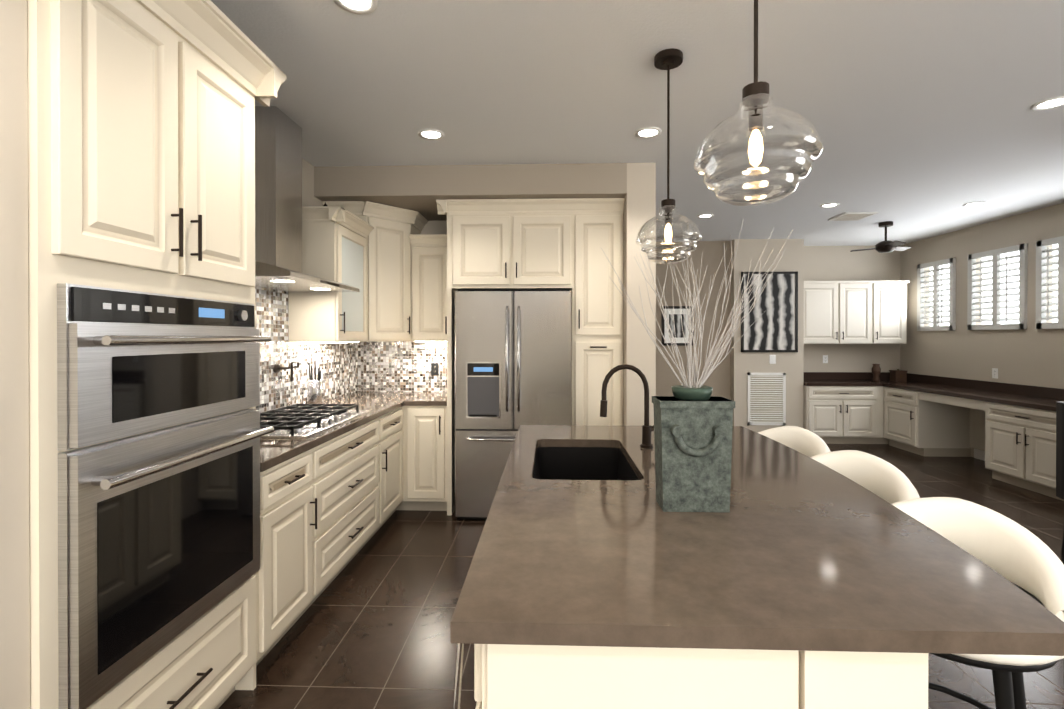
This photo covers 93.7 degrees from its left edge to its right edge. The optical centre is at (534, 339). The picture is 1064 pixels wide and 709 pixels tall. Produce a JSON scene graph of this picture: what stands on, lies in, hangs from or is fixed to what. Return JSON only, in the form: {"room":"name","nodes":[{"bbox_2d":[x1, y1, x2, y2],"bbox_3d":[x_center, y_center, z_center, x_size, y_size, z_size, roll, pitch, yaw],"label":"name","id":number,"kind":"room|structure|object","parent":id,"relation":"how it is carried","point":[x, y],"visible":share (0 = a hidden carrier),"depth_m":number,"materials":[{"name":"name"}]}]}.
{"room":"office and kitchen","nodes":[
{"label":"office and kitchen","id":0,"kind":"room"},
{"bbox_2d":[0,0,29,708],"bbox_3d":[-2.708,0.060,-0.917,2.910,2.740,4.267,0,0,2],"label":"wall","id":1,"kind":"structure","parent":0,"point":[14,540],"depth_m":1.14,"materials":[{"name":"beige paint"}]},
{"bbox_2d":[289,158,322,342],"bbox_3d":[-2.876,0.043,3.041,2.307,2.740,3.633,0,0,2],"label":"wall","id":2,"kind":"structure","parent":0,"point":[309,198],"depth_m":3.75,"materials":[{"name":"beige paint"}]},
{"bbox_2d":[255,106,358,291],"bbox_3d":[-1.463,-0.821,2.981,0.497,1.005,0.910,0,0,2],"label":"range hood","id":3,"kind":"object","parent":2,"relation":"attached to","point":[278,199],"visible":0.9,"depth_m":2.85,"materials":[{"name":"silver metal"}]},
{"bbox_2d":[255,287,358,416],"bbox_3d":[-1.704,0.064,3.358,0.009,0.864,2.613,0,0,2],"label":"backsplash","id":4,"kind":"structure","parent":2,"relation":"attached to","point":[338,363],"depth_m":3.45,"materials":[{"name":"multicoloured tile"}]},
{"bbox_2d":[273,361,298,380],"bbox_3d":[-1.644,0.213,3.339,0.112,0.128,0.181,0,0,2],"label":"pot filler","id":5,"kind":"object","parent":4,"relation":"attached to","point":[277,368],"visible":0.98,"depth_m":3.29,"materials":[{"name":"brown metal"}]},
{"bbox_2d":[289,202,374,342],"bbox_3d":[-1.495,-0.484,3.700,0.397,1.022,0.653,0,0,2],"label":"upper cabinet","id":6,"kind":"object","parent":2,"relation":"attached to","point":[334,243],"visible":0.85,"depth_m":3.45,"materials":[{"name":"beige wood"}]},
{"bbox_2d":[322,201,427,341],"bbox_3d":[-1.334,-0.539,4.302,0.679,1.115,0.697,0,0,2],"label":"upper cabinet","id":7,"kind":"object","parent":2,"relation":"attached to","point":[389,280],"visible":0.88,"depth_m":4.14,"materials":[{"name":"beige wood"}]},
{"bbox_2d":[421,221,446,233],"bbox_3d":[-0.359,0.037,4.700,2.613,2.740,0.147,0,0,2],"label":"wall","id":8,"kind":"structure","parent":0,"point":[435,227],"depth_m":4.64,"materials":[{"name":"beige paint"}]},
{"bbox_2d":[359,341,446,391],"bbox_3d":[-1.157,0.255,4.643,0.954,0.472,0.008,0,0,2],"label":"backsplash","id":9,"kind":"structure","parent":8,"relation":"attached to","point":[382,366],"depth_m":4.64,"materials":[{"name":"multicoloured tile"}]},
{"bbox_2d":[431,363,438,374],"bbox_3d":[-0.921,0.277,4.627,0.070,0.115,0.007,0,0,2],"label":"outlet","id":10,"kind":"object","parent":9,"relation":"attached to","point":[434,368],"visible":1,"depth_m":4.62,"materials":[{"name":"black"}]},
{"bbox_2d":[409,234,446,341],"bbox_3d":[-0.882,-0.434,4.438,0.356,0.916,0.397,0,0,2],"label":"upper cabinet","id":11,"kind":"object","parent":8,"relation":"attached to","point":[428,287],"visible":0.67,"depth_m":4.29,"materials":[{"name":"beige wood"}]},
{"bbox_2d":[314,163,626,220],"bbox_3d":[-0.484,-1.216,4.214,2.396,0.230,0.823,0,0,2],"label":"wall","id":12,"kind":"structure","parent":0,"point":[421,189],"depth_m":3.81,"materials":[{"name":"beige paint"}]},
{"bbox_2d":[211,0,1063,245],"bbox_3d":[0.590,-1.373,2.084,9.300,0.100,10.700,0,0,2],"label":"ceiling","id":13,"kind":"structure","parent":0,"point":[924,118],"depth_m":2.69,"materials":[{"name":"white paint"}]},
{"bbox_2d":[333,0,377,14],"bbox_3d":[-0.695,-1.318,1.938,0.168,0.006,0.168,0,0,-25],"label":"recessed light","id":14,"kind":"object","parent":13,"relation":"in","point":[362,7],"depth_m":1.97,"materials":[{"name":"white"}]},
{"bbox_2d":[418,129,444,139],"bbox_3d":[-0.665,-1.324,3.227,0.168,0.006,0.168,0,0,-25],"label":"recessed light","id":15,"kind":"object","parent":13,"relation":"in","point":[429,134],"depth_m":3.23,"materials":[{"name":"white"}]},
{"bbox_2d":[635,127,661,138],"bbox_3d":[0.732,-1.323,3.200,0.168,0.006,0.168,0,0,-25],"label":"recessed light","id":16,"kind":"object","parent":13,"relation":"in","point":[647,132],"depth_m":3.19,"materials":[{"name":"white"}]},
{"bbox_2d":[635,48,701,263],"bbox_3d":[0.628,-0.839,2.335,0.302,0.968,0.302,0,0,2],"label":"pendant light","id":17,"kind":"object","parent":13,"relation":"hanging from","point":[668,60],"visible":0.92,"depth_m":2.31,"materials":[{"name":"clear glass"}]},
{"bbox_2d":[697,214,713,217],"bbox_3d":[1.852,-1.333,5.394,0.168,0.006,0.168,0,0,-43],"label":"recessed light","id":18,"kind":"object","parent":13,"relation":"in","point":[702,215],"depth_m":5.37,"materials":[{"name":"white"}]},
{"bbox_2d":[694,0,823,205],"bbox_3d":[0.568,-0.834,1.277,0.302,0.968,0.302,0,0,2],"label":"pendant light","id":19,"kind":"object","parent":13,"relation":"hanging from","point":[756,97],"visible":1,"depth_m":1.25,"materials":[{"name":"clear glass"}]},
{"bbox_2d":[820,203,839,207],"bbox_3d":[2.938,-1.331,4.957,0.168,0.006,0.168,0,0,-7],"label":"recessed light","id":20,"kind":"object","parent":13,"relation":"in","point":[827,205],"depth_m":4.96,"materials":[{"name":"white plastic"}]},
{"bbox_2d":[828,212,878,220],"bbox_3d":[3.453,-1.328,5.410,0.340,0.016,0.340,0,0,2],"label":"ceiling vent","id":21,"kind":"object","parent":13,"relation":"in","point":[851,216],"visible":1,"depth_m":5.38,"materials":[{"name":"white metal"}]},
{"bbox_2d":[850,221,910,252],"bbox_3d":[4.055,-1.167,5.678,0.629,0.340,0.600,0,0,2],"label":"ceiling fan","id":22,"kind":"object","parent":13,"relation":"hanging from","point":[885,246],"visible":1,"depth_m":5.68,"materials":[{"name":"brown metal"}]},
{"bbox_2d":[963,201,985,206],"bbox_3d":[4.337,-1.331,4.910,0.168,0.006,0.168,0,0,-25],"label":"recessed light","id":23,"kind":"object","parent":13,"relation":"in","point":[980,202],"depth_m":4.89,"materials":[{"name":"white"}]},
{"bbox_2d":[1031,96,1063,110],"bbox_3d":[2.905,-1.322,2.797,0.168,0.006,0.168,0,0,-7],"label":"recessed light","id":24,"kind":"object","parent":13,"relation":"in","point":[1055,102],"depth_m":2.81,"materials":[{"name":"white plastic"}]},
{"bbox_2d":[623,163,655,425],"bbox_3d":[0.822,0.039,4.175,0.217,2.740,0.823,0,0,2],"label":"wall column","id":25,"kind":"structure","parent":0,"point":[639,348],"depth_m":3.76,"materials":[{"name":"beige paint"}]},
{"bbox_2d":[219,444,1063,708],"bbox_3d":[0.590,1.468,2.096,9.300,0.100,10.700,0,0,2],"label":"floor","id":26,"kind":"structure","parent":0,"point":[369,628],"depth_m":2.47,"materials":[{"name":"tile"}]},
{"bbox_2d":[27,0,286,708],"bbox_3d":[-1.399,0.154,1.650,0.734,2.530,0.945,0,0,2],"label":"tall cabinet","id":27,"kind":"object","parent":26,"relation":"on","point":[146,431],"visible":1,"depth_m":1.43,"materials":[{"name":"beige wood"}]},
{"bbox_2d":[256,445,319,665],"bbox_3d":[-1.425,0.979,2.273,0.640,0.876,0.458,0,0,2],"label":"base cabinet","id":28,"kind":"object","parent":26,"relation":"on","point":[288,576],"depth_m":2.24,"materials":[{"name":"beige wood"}]},
{"bbox_2d":[320,415,383,594],"bbox_3d":[-1.401,0.976,2.982,0.640,0.876,0.960,0,0,2],"label":"base cabinet","id":29,"kind":"object","parent":26,"relation":"on","point":[329,508],"depth_m":2.94,"materials":[{"name":"beige wood"}]},
{"bbox_2d":[384,406,403,522],"bbox_3d":[-1.376,0.973,3.730,0.640,0.876,0.536,0,0,2],"label":"base cabinet","id":30,"kind":"object","parent":26,"relation":"on","point":[394,420],"depth_m":3.77,"materials":[{"name":"beige wood"}]},
{"bbox_2d":[408,406,446,510],"bbox_3d":[-0.850,0.971,4.323,0.324,0.876,0.637,0,0,2],"label":"base cabinet","id":31,"kind":"object","parent":26,"relation":"on","point":[427,425],"depth_m":4.01,"materials":[{"name":"beige wood"}]},
{"bbox_2d":[260,392,446,471],"bbox_3d":[-1.214,0.517,3.343,0.983,0.039,2.613,0,0,2],"label":"countertop","id":32,"kind":"structure","parent":31,"relation":"on","point":[274,452],"depth_m":3.29,"materials":[{"name":"brown stone"}]},
{"bbox_2d":[307,360,322,406],"bbox_3d":[-1.562,0.321,3.554,0.100,0.350,0.100,0,0,2],"label":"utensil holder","id":33,"kind":"object","parent":32,"relation":"on","point":[314,391],"visible":0.77,"depth_m":3.52,"materials":[{"name":"silver metal"}]},
{"bbox_2d":[260,404,370,437],"bbox_3d":[-1.401,0.472,2.984,0.530,0.053,0.910,0,0,2],"label":"gas cooktop","id":34,"kind":"object","parent":32,"relation":"in","point":[304,421],"visible":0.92,"depth_m":2.92,"materials":[{"name":"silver metal"}]},
{"bbox_2d":[455,289,571,518],"bbox_3d":[-0.150,0.505,4.181,0.910,1.783,0.814,0,0,2],"label":"fridge","id":35,"kind":"object","parent":26,"relation":"on","point":[513,360],"visible":0.88,"depth_m":3.84,"materials":[{"name":"grey metal"}]},
{"bbox_2d":[436,198,624,514],"bbox_3d":[-0.022,0.156,4.251,1.471,2.505,0.717,0,0,2],"label":"cabinet","id":36,"kind":"object","parent":26,"relation":"on","point":[529,244],"visible":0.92,"depth_m":3.94,"materials":[{"name":"beige wood"}]},
{"bbox_2d":[453,432,927,708],"bbox_3d":[0.314,0.981,1.882,0.901,0.876,1.942,0,0,2],"label":"kitchen island","id":37,"kind":"object","parent":26,"relation":"on","point":[503,678],"depth_m":0.92,"materials":[{"name":"beige wood"}]},
{"bbox_2d":[450,425,1063,656],"bbox_3d":[0.527,0.523,1.879,1.289,0.040,2.010,0,0,2],"label":"island countertop","id":38,"kind":"structure","parent":37,"relation":"on","point":[804,558],"depth_m":1.09,"materials":[{"name":"brown stone"}]},
{"bbox_2d":[542,445,629,476],"bbox_3d":[0.206,0.624,2.141,0.409,0.188,0.710,0,0,2],"label":"sink","id":39,"kind":"object","parent":38,"relation":"in","point":[557,460],"depth_m":2.49,"materials":[{"name":"black metal"}]},
{"bbox_2d":[600,364,653,448],"bbox_3d":[0.453,0.308,2.313,0.300,0.386,0.080,0,0,2],"label":"gooseneck faucet","id":40,"kind":"object","parent":38,"relation":"on","point":[647,429],"visible":0.98,"depth_m":2.30,"materials":[{"name":"brown metal"}]},
{"bbox_2d":[601,221,792,511],"bbox_3d":[0.479,0.084,1.498,0.556,0.842,0.346,0,0,2],"label":"vase","id":41,"kind":"object","parent":38,"relation":"on","point":[693,426],"visible":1,"depth_m":1.45,"materials":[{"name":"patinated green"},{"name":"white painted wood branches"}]},
{"bbox_2d":[758,426,830,456],"bbox_3d":[1.321,0.957,2.724,0.528,0.918,0.527,0,0,2],"label":"bar stool","id":42,"kind":"object","parent":26,"relation":"on","point":[806,442],"visible":0.08,"depth_m":2.81,"materials":[{"name":"white"}]},
{"bbox_2d":[803,384,878,443],"bbox_3d":[4.072,1.007,6.889,0.898,0.780,0.618,0,0,2],"label":"base cabinet","id":43,"kind":"object","parent":26,"relation":"on","point":[836,417],"depth_m":6.59,"materials":[{"name":"beige wood"}]},
{"bbox_2d":[810,450,919,503],"bbox_3d":[1.289,0.960,2.094,0.529,0.918,0.529,0,0,2],"label":"bar stool","id":44,"kind":"object","parent":26,"relation":"on","point":[888,482],"visible":0.12,"depth_m":2.17,"materials":[{"name":"white"}]},
{"bbox_2d":[883,400,974,456],"bbox_3d":[4.901,1.010,6.263,0.636,0.780,0.620,0,0,2],"label":"base cabinet","id":45,"kind":"object","parent":26,"relation":"on","point":[920,431],"depth_m":5.96,"materials":[{"name":"beige wood"}]},
{"bbox_2d":[892,497,1063,708],"bbox_3d":[1.177,0.963,1.427,0.529,0.918,0.529,0,0,2],"label":"bar stool","id":46,"kind":"object","parent":26,"relation":"on","point":[1028,562],"visible":0.31,"depth_m":1.42,"materials":[{"name":"white"}]},
{"bbox_2d":[979,420,1063,500],"bbox_3d":[4.845,1.017,4.593,0.636,0.780,0.880,0,0,2],"label":"base cabinet","id":47,"kind":"object","parent":26,"relation":"on","point":[1009,429],"depth_m":4.64,"materials":[{"name":"beige wood"}]},
{"bbox_2d":[804,380,1063,427],"bbox_3d":[4.380,0.603,5.351,1.616,0.039,3.668,0,0,2],"label":"countertop","id":48,"kind":"structure","parent":47,"relation":"on","point":[1001,407],"depth_m":5.66,"materials":[{"name":"brown stone"}]},
{"bbox_2d":[871,364,880,380],"bbox_3d":[4.723,0.457,6.886,0.110,0.240,0.110,0,0,2],"label":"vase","id":49,"kind":"object","parent":48,"relation":"on","point":[876,370],"visible":1,"depth_m":6.85,"materials":[{"name":"brown ceramic"}]},
{"bbox_2d":[889,369,906,380],"bbox_3d":[5.018,0.494,6.876,0.160,0.165,0.130,0,0,2],"label":"box","id":50,"kind":"object","parent":48,"relation":"on","point":[898,375],"visible":1,"depth_m":6.82,"materials":[{"name":"brown wood"}]},
{"bbox_2d":[1056,402,1063,563],"bbox_3d":[3.523,0.904,2.916,0.557,1.020,0.470,0,0,2],"label":"chair","id":51,"kind":"object","parent":26,"relation":"on","point":[1059,449],"visible":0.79,"depth_m":3.12,"materials":[{"name":"black"}]},
{"bbox_2d":[656,241,730,399],"bbox_3d":[1.788,0.027,6.928,1.810,2.740,0.150,0,0,2],"label":"wall","id":52,"kind":"structure","parent":0,"point":[710,254],"depth_m":6.83,"materials":[{"name":"beige paint"}]},
{"bbox_2d":[662,306,693,345],"bbox_3d":[1.965,-0.182,6.833,0.430,0.540,0.024,0,0,2],"label":"framed picture","id":53,"kind":"object","parent":52,"relation":"attached to","point":[678,333],"visible":0.65,"depth_m":6.83,"materials":[{"name":"black"}]},
{"bbox_2d":[731,239,803,432],"bbox_3d":[3.157,0.027,7.022,0.920,2.740,0.670,0,0,2],"label":"wall","id":54,"kind":"structure","parent":0,"point":[789,364],"depth_m":6.69,"materials":[{"name":"beige paint"}]},
{"bbox_2d":[747,373,785,424],"bbox_3d":[3.116,0.801,6.683,0.500,0.705,0.019,0,0,2],"label":"air vent","id":55,"kind":"object","parent":54,"relation":"in","point":[766,401],"visible":1,"depth_m":6.68,"materials":[{"name":"white metal"}]},
{"bbox_2d":[741,271,797,351],"bbox_3d":[3.145,-0.364,6.670,0.740,1.075,0.030,0,0,2],"label":"picture","id":56,"kind":"object","parent":54,"relation":"attached to","point":[771,318],"visible":0.92,"depth_m":6.67,"materials":[{"name":"black"}]},
{"bbox_2d":[769,355,775,363],"bbox_3d":[3.196,0.268,6.678,0.080,0.120,0.053,0,0,2],"label":"switch plate","id":57,"kind":"object","parent":54,"relation":"attached to","point":[772,359],"visible":1,"depth_m":6.68,"materials":[{"name":"white plastic"}]},
{"bbox_2d":[804,245,899,371],"bbox_3d":[4.520,0.026,7.246,1.790,2.740,0.130,0,0,2],"label":"wall","id":58,"kind":"structure","parent":0,"point":[832,263],"depth_m":7.18,"materials":[{"name":"beige paint"}]},
{"bbox_2d":[823,355,827,362],"bbox_3d":[4.198,0.288,7.188,0.070,0.115,0.007,0,0,2],"label":"outlet","id":59,"kind":"object","parent":58,"relation":"attached to","point":[825,358],"visible":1,"depth_m":7.19,"materials":[{"name":"white plastic"}]},
{"bbox_2d":[804,372,889,379],"bbox_3d":[4.441,0.526,7.173,1.616,0.100,0.020,0,0,2],"label":"backsplash","id":60,"kind":"structure","parent":58,"relation":"attached to","point":[807,375],"depth_m":7.16,"materials":[{"name":"brown stone"}]},
{"bbox_2d":[804,280,909,343],"bbox_3d":[4.377,-0.368,6.990,1.500,0.870,0.382,0,0,2],"label":"upper cabinet","id":61,"kind":"object","parent":58,"relation":"attached to","point":[855,312],"visible":0.96,"depth_m":6.84,"materials":[{"name":"white wood"}]},
{"bbox_2d":[900,203,1063,456],"bbox_3d":[5.157,0.048,1.922,0.160,2.740,10.470,0,0,2],"label":"wall","id":62,"kind":"structure","parent":0,"point":[1030,355],"depth_m":5.78,"materials":[{"name":"beige paint"}]},
{"bbox_2d":[917,258,955,330],"bbox_3d":[5.275,-0.561,6.478,0.180,0.900,0.610,0,0,2],"label":"window shutter","id":63,"kind":"object","parent":62,"relation":"attached to","point":[942,292],"visible":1,"depth_m":6.48,"materials":[{"name":"white wood"}]},
{"bbox_2d":[974,449,984,460],"bbox_3d":[5.190,1.348,5.493,0.014,0.110,0.800,0,0,2],"label":"baseboard","id":64,"kind":"structure","parent":62,"relation":"attached to","point":[979,454],"depth_m":5.80,"materials":[{"name":"white"}]},
{"bbox_2d":[907,373,1063,399],"bbox_3d":[5.177,0.534,5.314,0.020,0.100,3.648,0,0,2],"label":"backsplash","id":65,"kind":"structure","parent":62,"relation":"attached to","point":[1024,390],"depth_m":5.61,"materials":[{"name":"brown stone"}]},
{"bbox_2d":[992,368,997,378],"bbox_3d":[5.197,0.385,5.624,0.007,0.115,0.070,0,0,2],"label":"outlet","id":66,"kind":"object","parent":62,"relation":"attached to","point":[994,372],"visible":1,"depth_m":5.62,"materials":[{"name":"white plastic"}]},
{"bbox_2d":[967,244,1027,329],"bbox_3d":[5.246,-0.557,5.604,0.180,0.900,0.720,0,0,2],"label":"window shutter","id":67,"kind":"object","parent":62,"relation":"attached to","point":[1004,284],"visible":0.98,"depth_m":5.59,"materials":[{"name":"white wood"}]},
{"bbox_2d":[1035,236,1063,328],"bbox_3d":[5.221,-0.554,4.874,0.180,0.900,0.500,0,0,2],"label":"window shutter","id":68,"kind":"object","parent":62,"relation":"attached to","point":[1043,257],"visible":0.98,"depth_m":5.02,"materials":[{"name":"white wood"}]}
]}

